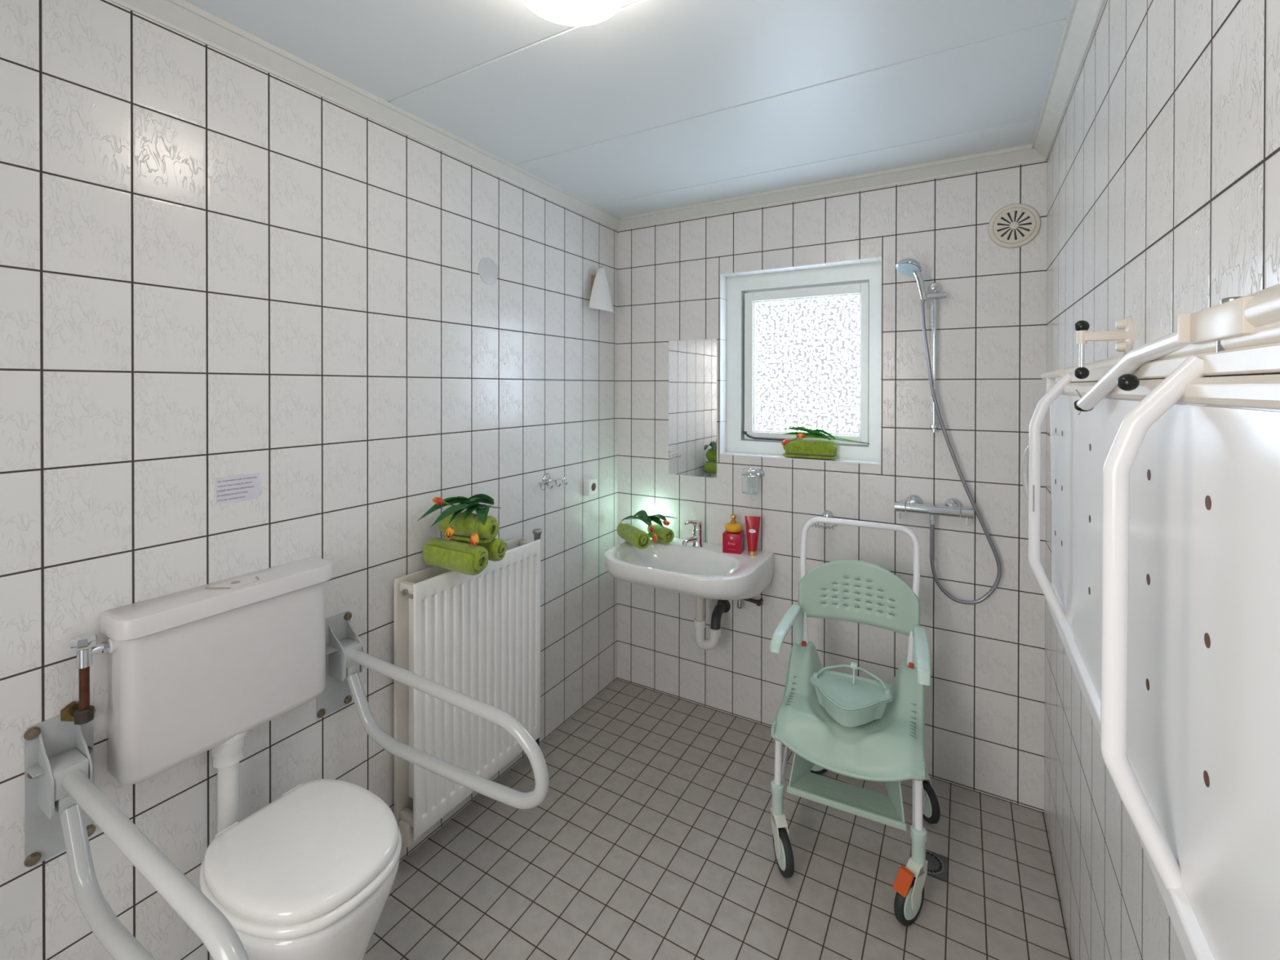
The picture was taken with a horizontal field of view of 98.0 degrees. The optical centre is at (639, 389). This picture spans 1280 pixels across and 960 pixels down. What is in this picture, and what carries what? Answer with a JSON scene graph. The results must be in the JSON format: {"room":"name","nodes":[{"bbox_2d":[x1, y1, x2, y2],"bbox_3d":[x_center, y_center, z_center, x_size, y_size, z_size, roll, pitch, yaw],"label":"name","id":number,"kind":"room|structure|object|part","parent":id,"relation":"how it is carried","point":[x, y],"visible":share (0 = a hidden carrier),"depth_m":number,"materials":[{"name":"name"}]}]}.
{"room":"accessible bathroom","nodes":[
{"label":"accessible bathroom","id":0,"kind":"room"},
{"bbox_2d":[0,0,617,959],"bbox_3d":[-0.996,0.351,1.788,0.120,2.600,3.250,0,0,30],"label":"wall","id":1,"kind":"structure","parent":0,"point":[213,264],"depth_m":1.50,"materials":[{"name":"tile"}]},
{"bbox_2d":[60,632,117,724],"bbox_3d":[-1.214,0.633,1.229,0.068,0.194,0.079,0,0,30],"label":"supply pipe","id":2,"kind":"object","parent":1,"relation":"attached to","point":[81,713],"visible":0.94,"depth_m":1.21,"materials":[{"name":"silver metal"}]},
{"bbox_2d":[23,708,249,959],"bbox_3d":[-0.897,0.882,1.000,0.844,0.345,0.111,0,0,30],"label":"grab rail","id":3,"kind":"object","parent":1,"relation":"attached to","point":[63,802],"visible":0.92,"depth_m":1.12,"materials":[{"name":"white metal"}]},
{"bbox_3d":[-1.260,0.857,1.211,0.004,0.297,0.106,0,0,30],"label":"wall plate","id":4,"kind":"part","parent":3,"relation":"part of","materials":[{"name":"white metal"}]},
{"bbox_2d":[99,556,333,833],"bbox_3d":[-1.032,0.891,1.435,0.175,0.778,0.489,0,0,30],"label":"toilet cistern","id":5,"kind":"object","parent":1,"relation":"attached to","point":[193,671],"visible":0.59,"depth_m":1.38,"materials":[{"name":"plastic"}]},
{"bbox_3d":[-1.056,0.529,1.448,0.118,0.047,0.489,0,0,30],"label":"cistern lid","id":6,"kind":"part","parent":5,"relation":"part of","materials":[{"name":"ceramic"}]},
{"bbox_2d":[215,472,259,504],"bbox_3d":[-1.088,0.266,1.508,0.001,0.071,0.104,0,0,30],"label":"sticker","id":7,"kind":"object","parent":1,"relation":"attached to","point":[228,489],"visible":1,"depth_m":1.50,"materials":[{"name":"paper"}]},
{"bbox_2d":[108,0,620,231],"bbox_3d":[-0.919,-0.922,1.739,0.054,0.054,3.250,0,0,30],"label":"trim","id":8,"kind":"structure","parent":1,"relation":"attached to","point":[181,16],"depth_m":1.71,"materials":[{"name":"paint"}]},
{"bbox_2d":[316,611,549,809],"bbox_3d":[-0.591,0.880,1.527,0.844,0.345,0.111,0,0,30],"label":"grab rail","id":9,"kind":"object","parent":1,"relation":"attached to","point":[346,657],"visible":0.92,"depth_m":1.56,"materials":[{"name":"white metal"}]},
{"bbox_3d":[-0.955,0.854,1.738,0.004,0.297,0.106,0,0,30],"label":"wall plate","id":10,"kind":"part","parent":9,"relation":"part of","materials":[{"name":"white metal"}]},
{"bbox_2d":[393,528,542,847],"bbox_3d":[-0.636,1.130,2.165,0.137,1.038,0.695,0,0,30],"label":"radiator","id":11,"kind":"object","parent":1,"relation":"attached to","point":[477,637],"visible":0.8,"depth_m":2.02,"materials":[{"name":"metal"}]},
{"bbox_2d":[401,588,408,595],"bbox_3d":[-0.788,0.678,1.866,0.020,0.017,0.013,0,0,30],"label":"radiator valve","id":12,"kind":"object","parent":11,"relation":"attached to","point":[404,591],"depth_m":1.86,"materials":[{"name":"metal"}]},
{"bbox_2d":[422,537,488,575],"bbox_3d":[-0.657,0.591,1.977,0.239,0.107,0.108,0,0,22],"label":"rolled towel","id":13,"kind":"object","parent":11,"relation":"on","point":[441,553],"visible":0.99,"depth_m":1.94,"materials":[{"name":"green fabric"}]},
{"bbox_2d":[449,537,506,561],"bbox_3d":[-0.602,0.585,2.082,0.215,0.090,0.087,0,0,22],"label":"rolled towel","id":14,"kind":"object","parent":11,"relation":"on","point":[496,548],"visible":0.43,"depth_m":2.02,"materials":[{"name":"green fabric"}]},
{"bbox_2d":[438,512,498,542],"bbox_3d":[-0.625,0.499,2.040,0.220,0.096,0.090,0,0,19],"label":"rolled towel","id":15,"kind":"object","parent":14,"relation":"on","point":[464,530],"visible":0.83,"depth_m":2.00,"materials":[{"name":"green fabric"}]},
{"bbox_2d":[417,493,493,520],"bbox_3d":[-0.663,0.419,2.062,0.072,0.078,0.326,0,0,30],"label":"tulip","id":16,"kind":"object","parent":15,"relation":"on","point":[439,502],"visible":0.82,"depth_m":2.02,"materials":[{"name":"green plant"}]},
{"bbox_2d":[430,497,500,538],"bbox_3d":[-0.624,0.453,2.013,0.074,0.099,0.304,0,0,21],"label":"tulip","id":17,"kind":"object","parent":15,"relation":"on","point":[456,509],"visible":0.95,"depth_m":1.97,"materials":[{"name":"green plant"}]},
{"bbox_3d":[-0.601,0.453,2.030,0.024,0.047,0.258,0,0,26],"label":"stem","id":18,"kind":"part","parent":17,"relation":"part of","materials":[{"name":"green plant"}]},
{"bbox_2d":[458,498,493,546],"bbox_3d":[-0.584,0.476,2.035,0.145,0.134,0.193,0,0,30],"label":"tulip","id":19,"kind":"object","parent":15,"relation":"on","point":[482,513],"visible":0.97,"depth_m":1.99,"materials":[{"name":"green plant"}]},
{"bbox_3d":[-0.579,0.467,2.041,0.014,0.071,0.199,0,0,1],"label":"stem","id":20,"kind":"part","parent":19,"relation":"part of","materials":[{"name":"green plant"}]},
{"bbox_2d":[478,257,497,284],"bbox_3d":[-0.625,-0.490,2.299,0.004,0.110,0.110,0,0,30],"label":"cover","id":21,"kind":"object","parent":1,"relation":"attached to","point":[487,268],"visible":1,"depth_m":2.29,"materials":[{"name":"white plastic"}]},
{"bbox_2d":[537,472,567,490],"bbox_3d":[-0.414,0.425,2.608,0.064,0.066,0.190,0,0,30],"label":"hook rack","id":22,"kind":"object","parent":1,"relation":"attached to","point":[547,478],"visible":1,"depth_m":2.60,"materials":[{"name":"silver metal"}]},
{"bbox_2d":[583,477,597,495],"bbox_3d":[-0.256,0.506,2.910,0.034,0.084,0.082,0,0,30],"label":"power socket","id":23,"kind":"object","parent":1,"relation":"attached to","point":[590,485],"visible":1,"depth_m":2.88,"materials":[{"name":"white plastic"}]},
{"bbox_2d":[588,266,613,312],"bbox_3d":[-0.199,-0.529,2.940,0.098,0.238,0.220,0,0,30],"label":"wall sconce","id":24,"kind":"object","parent":1,"relation":"attached to","point":[601,297],"visible":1,"depth_m":2.90,"materials":[{"name":"white glass"}]},
{"bbox_2d":[183,0,1072,217],"bbox_3d":[-0.091,-0.996,1.247,2.218,0.100,3.470,0,0,30],"label":"ceiling","id":25,"kind":"structure","parent":0,"point":[652,105],"depth_m":1.70,"materials":[{"name":"white paint"}]},
{"bbox_2d":[522,0,623,26],"bbox_3d":[-0.144,-0.876,1.171,0.242,0.138,0.242,0,0,30],"label":"ceiling lamp","id":26,"kind":"object","parent":25,"relation":"attached to","point":[566,12],"visible":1,"depth_m":1.20,"materials":[{"name":"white glass"}]},
{"bbox_2d":[363,679,1072,959],"bbox_3d":[-0.065,1.704,1.312,2.218,0.100,3.590,0,0,30],"label":"floor","id":27,"kind":"structure","parent":0,"point":[651,837],"depth_m":1.92,"materials":[{"name":"tile"}]},
{"bbox_2d":[199,778,401,959],"bbox_3d":[-0.817,1.364,1.354,0.483,0.578,0.369,0,0,30],"label":"toilet","id":28,"kind":"object","parent":27,"relation":"on","point":[310,874],"visible":0.92,"depth_m":1.26,"materials":[{"name":"ceramic"}]},
{"bbox_3d":[-0.797,1.123,1.341,0.438,0.028,0.369,0,0,30],"label":"seat","id":29,"kind":"part","parent":28,"relation":"part of","materials":[{"name":"white plastic"}]},
{"bbox_3d":[-0.797,1.395,1.343,0.427,0.515,0.360,0,0,30],"label":"bowl","id":30,"kind":"part","parent":28,"relation":"part of","materials":[{"name":"ceramic"}]},
{"bbox_2d":[769,516,940,926],"bbox_3d":[0.798,1.093,2.045,0.554,1.117,0.659,0,0,27],"label":"chair","id":31,"kind":"object","parent":27,"relation":"on","point":[890,748],"visible":0.86,"depth_m":1.95,"materials":[{"name":"green plastic"}]},
{"bbox_3d":[0.487,1.319,1.964,0.027,0.226,0.035,0,0,27],"label":"leg","id":32,"kind":"part","parent":31,"relation":"part of","materials":[{"name":"white metal"}]},
{"bbox_3d":[0.584,1.121,2.112,0.075,0.180,0.412,0,0,27],"label":"seat","id":33,"kind":"part","parent":31,"relation":"part of","materials":[{"name":"green plastic"}]},
{"bbox_3d":[0.565,0.962,2.134,0.047,0.180,0.375,0,0,30],"label":"armrest","id":34,"kind":"part","parent":31,"relation":"part of","materials":[{"name":"green plastic"}]},
{"bbox_3d":[0.596,1.293,2.004,0.216,0.193,0.005,0,0,-41],"label":"panel","id":35,"kind":"part","parent":31,"relation":"part of","materials":[{"name":"green plastic"}]},
{"bbox_3d":[0.757,1.142,2.006,0.476,0.220,0.442,0,0,27],"label":"seat","id":36,"kind":"part","parent":31,"relation":"part of","materials":[{"name":"green plastic"}]},
{"bbox_2d":[809,662,893,727],"bbox_3d":[0.757,1.069,2.003,0.253,0.144,0.253,0,0,-18],"label":"bedpan","id":37,"kind":"object","parent":31,"relation":"on","point":[851,700],"visible":1,"depth_m":1.96,"materials":[{"name":"green plastic"}]},
{"bbox_3d":[0.740,1.070,1.972,0.275,0.008,0.244,0,0,27],"label":"pan lid","id":38,"kind":"part","parent":37,"relation":"part of","materials":[{"name":"green plastic"}]},
{"bbox_3d":[0.780,1.057,2.052,0.260,0.040,0.098,0,0,27],"label":"carry handle","id":39,"kind":"part","parent":37,"relation":"part of","materials":[{"name":"green plastic"}]},
{"bbox_3d":[0.779,1.032,2.028,0.024,0.071,0.025,0,0,27],"label":"lid knob","id":40,"kind":"part","parent":37,"relation":"part of","materials":[{"name":"plastic"}]},
{"bbox_3d":[0.863,0.809,2.214,0.448,0.241,0.090,0,0,27],"label":"backrest","id":41,"kind":"part","parent":31,"relation":"part of","materials":[{"name":"green plastic"}]},
{"bbox_3d":[0.850,1.294,1.876,0.005,0.193,0.216,0,0,5],"label":"panel","id":42,"kind":"part","parent":31,"relation":"part of","materials":[{"name":"green plastic"}]},
{"bbox_3d":[0.882,1.321,1.765,0.027,0.226,0.035,0,0,27],"label":"leg","id":43,"kind":"part","parent":31,"relation":"part of","materials":[{"name":"white metal"}]},
{"bbox_3d":[0.975,0.963,1.927,0.047,0.180,0.375,0,0,23],"label":"armrest","id":44,"kind":"part","parent":31,"relation":"part of","materials":[{"name":"green plastic"}]},
{"bbox_3d":[0.945,1.122,1.929,0.075,0.180,0.412,0,0,27],"label":"seat","id":45,"kind":"part","parent":31,"relation":"part of","materials":[{"name":"white metal"}]},
{"bbox_2d":[910,844,947,881],"bbox_3d":[1.009,1.651,1.947,0.116,0.002,0.110,0,0,30],"label":"floor drain","id":46,"kind":"object","parent":27,"relation":"on","point":[937,864],"visible":0.52,"depth_m":1.94,"materials":[{"name":"metal"}]},
{"bbox_2d":[617,160,1047,812],"bbox_3d":[0.782,0.348,2.764,2.218,2.600,0.220,0,0,30],"label":"wall","id":47,"kind":"structure","parent":0,"point":[984,699],"depth_m":2.44,"materials":[{"name":"tile"}]},
{"bbox_2d":[604,537,773,599],"bbox_3d":[0.204,0.885,2.673,0.737,0.185,0.520,0,0,30],"label":"washbasin","id":48,"kind":"object","parent":47,"relation":"attached to","point":[706,571],"visible":0.95,"depth_m":2.60,"materials":[{"name":"ceramic"}]},
{"bbox_2d":[617,522,650,549],"bbox_3d":[-0.034,0.742,2.848,0.091,0.089,0.245,0,0,-26],"label":"rolled towel","id":49,"kind":"object","parent":48,"relation":"on","point":[637,537],"visible":1,"depth_m":2.77,"materials":[{"name":"green fabric"}]},
{"bbox_2d":[626,510,654,532],"bbox_3d":[0.008,0.676,2.904,0.076,0.074,0.282,0,0,-26],"label":"tulip","id":50,"kind":"object","parent":49,"relation":"on","point":[642,515],"visible":1,"depth_m":2.91,"materials":[{"name":"green plant"}]},
{"bbox_2d":[647,522,674,543],"bbox_3d":[0.105,0.746,2.902,0.081,0.077,0.173,0,0,-29],"label":"rolled towel","id":51,"kind":"object","parent":48,"relation":"on","point":[664,535],"visible":0.86,"depth_m":2.85,"materials":[{"name":"green fabric"}]},
{"bbox_2d":[619,515,657,542],"bbox_3d":[0.008,0.720,2.934,0.070,0.107,0.296,0,0,-39],"label":"tulip","id":52,"kind":"object","parent":51,"relation":"on","point":[655,536],"visible":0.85,"depth_m":2.86,"materials":[{"name":"green plant"}]},
{"bbox_2d":[648,514,675,527],"bbox_3d":[0.078,0.679,2.919,0.075,0.047,0.270,0,0,-44],"label":"tulip","id":53,"kind":"object","parent":51,"relation":"on","point":[656,518],"visible":0.94,"depth_m":2.89,"materials":[{"name":"green plant"}]},
{"bbox_2d":[682,520,703,547],"bbox_3d":[0.267,0.721,2.789,0.058,0.145,0.143,0,0,36],"label":"tap","id":54,"kind":"object","parent":48,"relation":"on","point":[696,540],"visible":1,"depth_m":2.80,"materials":[{"name":"silver metal"}]},
{"bbox_3d":[0.249,0.752,2.779,0.030,0.036,0.106,0,0,43],"label":"spout","id":55,"kind":"part","parent":54,"relation":"part of","materials":[{"name":"silver metal"}]},
{"bbox_3d":[0.263,0.673,2.804,0.120,0.050,0.049,0,0,-34],"label":"lever","id":56,"kind":"part","parent":54,"relation":"part of","materials":[{"name":"silver metal"}]},
{"bbox_2d":[693,596,730,649],"bbox_3d":[0.360,1.101,2.750,0.119,0.306,0.237,0,0,30],"label":"trap","id":57,"kind":"object","parent":48,"relation":"attached to","point":[722,606],"visible":0.97,"depth_m":2.67,"materials":[{"name":"plastic"}]},
{"bbox_2d":[722,529,743,554],"bbox_3d":[0.460,0.746,2.743,0.088,0.094,0.093,0,0,21],"label":"box","id":58,"kind":"object","parent":48,"relation":"on","point":[732,543],"visible":0.99,"depth_m":2.70,"materials":[{"name":"red cardboard"}]},
{"bbox_2d":[724,513,742,533],"bbox_3d":[0.460,0.655,2.743,0.086,0.088,0.086,0,0,30],"label":"perfume bottle","id":59,"kind":"object","parent":58,"relation":"on","point":[733,526],"visible":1,"depth_m":2.72,"materials":[{"name":"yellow glass"}]},
{"bbox_2d":[744,515,759,555],"bbox_3d":[0.542,0.701,2.680,0.056,0.185,0.048,0,0,-24],"label":"tube","id":60,"kind":"object","parent":48,"relation":"on","point":[752,523],"visible":1,"depth_m":2.67,"materials":[{"name":"red plastic"}]},
{"bbox_2d":[668,338,717,478],"bbox_3d":[0.275,0.096,2.925,0.277,0.714,0.006,0,0,30],"label":"mirror","id":61,"kind":"object","parent":47,"relation":"attached to","point":[692,364],"visible":1,"depth_m":2.92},
{"bbox_2d":[737,598,763,608],"bbox_3d":[0.512,1.024,2.755,0.189,0.112,0.054,0,0,24],"label":"valve","id":62,"kind":"object","parent":47,"relation":"attached to","point":[758,602],"visible":0.65,"depth_m":2.73,"materials":[{"name":"metal"}]},
{"bbox_3d":[0.493,1.049,2.750,0.024,0.062,0.030,0,0,30],"label":"valve handle","id":63,"kind":"part","parent":62,"relation":"part of","materials":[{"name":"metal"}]},
{"bbox_2d":[741,468,764,500],"bbox_3d":[0.544,0.462,2.705,0.082,0.155,0.132,0,0,38],"label":"holder","id":64,"kind":"object","parent":47,"relation":"attached to","point":[749,478],"visible":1,"depth_m":2.66,"materials":[{"name":"silver metal"}]},
{"bbox_2d":[719,256,882,465],"bbox_3d":[0.789,-0.129,2.744,0.766,0.925,0.204,0,0,30],"label":"window","id":65,"kind":"structure","parent":47,"relation":"in","point":[801,345],"depth_m":2.75,"materials":[{"name":"plastic"}]},
{"bbox_3d":[0.817,-0.122,2.763,0.602,0.755,0.063,0,0,30],"label":"sash","id":66,"kind":"part","parent":65,"relation":"part of","materials":[{"name":"white plastic"}]},
{"bbox_3d":[0.822,-0.119,2.762,0.513,0.662,0.005,0,0,30],"label":"pane","id":67,"kind":"part","parent":65,"relation":"part of","materials":[{"name":"grey glass"}]},
{"bbox_2d":[782,439,837,459],"bbox_3d":[0.815,0.282,2.667,0.250,0.083,0.082,0,0,30],"label":"rolled towel","id":68,"kind":"object","parent":65,"relation":"on","point":[797,447],"visible":0.98,"depth_m":2.63,"materials":[{"name":"green fabric"}]},
{"bbox_2d":[781,431,864,444],"bbox_3d":[0.859,0.232,2.629,0.376,0.074,0.061,0,0,30],"label":"tulip","id":69,"kind":"object","parent":68,"relation":"on","point":[813,433],"visible":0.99,"depth_m":2.63,"materials":[{"name":"green plant"}]},
{"bbox_3d":[0.878,0.236,2.623,0.337,0.026,0.014,0,0,26],"label":"stem","id":70,"kind":"part","parent":69,"relation":"part of","materials":[{"name":"green plant"}]},
{"bbox_2d":[783,426,869,444],"bbox_3d":[0.874,0.214,2.640,0.399,0.069,0.054,0,0,25],"label":"tulip","id":71,"kind":"object","parent":68,"relation":"on","point":[800,435],"visible":0.95,"depth_m":2.66,"materials":[{"name":"green plant"}]},
{"bbox_3d":[0.920,0.232,2.606,0.286,0.033,0.012,0,0,26],"label":"stem","id":72,"kind":"part","parent":71,"relation":"part of","materials":[{"name":"green plant"}]},
{"bbox_2d":[812,510,838,529],"bbox_3d":[0.839,0.591,2.533,0.126,0.065,0.123,0,0,30],"label":"basket","id":73,"kind":"object","parent":47,"relation":"attached to","point":[827,513],"visible":0.63,"depth_m":2.56,"materials":[{"name":"silver metal"}]},
{"bbox_2d":[617,143,1045,231],"bbox_3d":[0.715,-0.924,2.639,1.978,0.054,0.054,0,0,30],"label":"trim","id":74,"kind":"structure","parent":47,"relation":"attached to","point":[1023,154],"depth_m":2.51,"materials":[{"name":"paint"}]},
{"bbox_2d":[920,282,946,431],"bbox_3d":[1.224,-0.140,2.324,0.094,0.631,0.093,0,0,30],"label":"riser rail","id":75,"kind":"object","parent":47,"relation":"attached to","point":[934,288],"visible":0.97,"depth_m":2.31,"materials":[{"name":"silver metal"}]},
{"bbox_2d":[895,257,926,299],"bbox_3d":[1.112,-0.454,2.287,0.112,0.159,0.119,0,0,30],"label":"shower","id":76,"kind":"object","parent":75,"relation":"attached to","point":[907,267],"visible":1,"depth_m":2.27,"materials":[{"name":"silver metal"}]},
{"bbox_3d":[1.151,-0.433,2.286,0.084,0.119,0.029,0,0,-34],"label":"handle","id":77,"kind":"part","parent":76,"relation":"part of","materials":[{"name":"silver metal"}]},
{"bbox_2d":[894,493,973,526],"bbox_3d":[1.226,0.505,2.328,0.286,0.108,0.089,0,0,30],"label":"shower mixer","id":78,"kind":"object","parent":47,"relation":"attached to","point":[953,507],"visible":1,"depth_m":2.31,"materials":[{"name":"silver metal"}]},
{"bbox_3d":[1.109,0.512,2.372,0.039,0.070,0.049,0,0,30],"label":"control knob","id":79,"kind":"part","parent":78,"relation":"part of","materials":[{"name":"silver metal"}]},
{"bbox_2d":[928,514,935,524],"bbox_3d":[1.215,0.535,2.316,0.023,0.048,0.023,0,0,30],"label":"outlet","id":80,"kind":"object","parent":78,"relation":"attached to","point":[931,519],"depth_m":2.31,"materials":[{"name":"silver metal"}]},
{"bbox_2d":[920,299,1001,604],"bbox_3d":[1.304,0.245,2.272,0.293,1.258,0.040,0,0,20],"label":"shower hose","id":81,"kind":"object","parent":78,"relation":"attached to","point":[996,584],"visible":1,"depth_m":2.29,"materials":[{"name":"metal"}]},
{"bbox_3d":[1.322,0.513,2.249,0.041,0.070,0.049,0,0,30],"label":"control knob","id":82,"kind":"part","parent":78,"relation":"part of","materials":[{"name":"silver metal"}]},
{"bbox_2d":[987,203,1040,248],"bbox_3d":[1.487,-0.652,2.213,0.176,0.176,0.018,0,0,30],"label":"air vent","id":83,"kind":"object","parent":47,"relation":"in","point":[1015,225],"visible":1,"depth_m":2.21,"materials":[{"name":"beige plastic"}]},
{"bbox_2d":[1044,0,1279,959],"bbox_3d":[0.820,0.358,0.736,0.120,2.600,3.250,0,0,30],"label":"wall","id":84,"kind":"structure","parent":0,"point":[1163,202],"depth_m":1.04,"materials":[{"name":"tile"}]},
{"bbox_2d":[1031,0,1106,159],"bbox_3d":[0.746,-0.915,0.774,0.054,0.054,3.250,0,0,30],"label":"trim","id":85,"kind":"structure","parent":84,"relation":"attached to","point":[1084,15],"depth_m":1.58,"materials":[{"name":"paint"}]},
{"bbox_2d":[1074,315,1133,378],"bbox_3d":[0.919,-0.083,1.110,0.086,0.124,0.076,0,0,30],"label":"bracket","id":86,"kind":"object","parent":84,"relation":"attached to","point":[1126,335],"visible":1,"depth_m":1.10,"materials":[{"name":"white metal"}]},
{"bbox_3d":[0.893,-0.066,1.125,0.008,0.060,0.008,0,0,30],"label":"rod","id":87,"kind":"part","parent":86,"relation":"part of","materials":[{"name":"silver metal"}]},
{"bbox_3d":[0.919,-0.107,1.110,0.078,0.064,0.020,0,0,30],"label":"arm","id":88,"kind":"part","parent":86,"relation":"part of"},
{"bbox_2d":[1021,283,1279,959],"bbox_3d":[0.743,0.273,0.867,0.142,0.799,2.421,0,0,30],"label":"stretcher","id":89,"kind":"object","parent":84,"relation":"attached to","point":[1162,597],"visible":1,"depth_m":0.65,"materials":[{"name":"plastic"}]},
{"bbox_3d":[1.047,0.224,1.493,0.018,0.181,0.048,0,0,-15],"label":"grey handle","id":90,"kind":"part","parent":89,"relation":"part of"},
{"bbox_3d":[1.036,0.284,1.468,0.002,0.070,0.021,0,0,30],"label":"rating plate","id":91,"kind":"part","parent":89,"relation":"part of","materials":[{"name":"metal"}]},
{"bbox_3d":[1.324,0.153,1.775,0.045,0.400,0.035,0,0,30],"label":"wall post","id":92,"kind":"part","parent":89,"relation":"part of","materials":[{"name":"white metal"}]},
{"bbox_3d":[0.919,0.026,1.163,0.011,0.053,0.033,0,0,30],"label":"safety chain","id":93,"kind":"part","parent":89,"relation":"part of","materials":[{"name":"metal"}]},
{"bbox_3d":[0.711,0.631,0.743,0.056,0.083,2.170,0,0,30],"label":"frame","id":94,"kind":"part","parent":89,"relation":"part of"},
{"bbox_3d":[0.756,-0.020,0.854,0.030,0.127,0.448,0,0,24],"label":"support arm","id":95,"kind":"part","parent":89,"relation":"part of"},
{"bbox_3d":[0.714,-0.013,0.738,0.050,0.058,2.170,0,0,30],"label":"frame","id":96,"kind":"part","parent":89,"relation":"part of","materials":[{"name":"white metal"}]}
]}

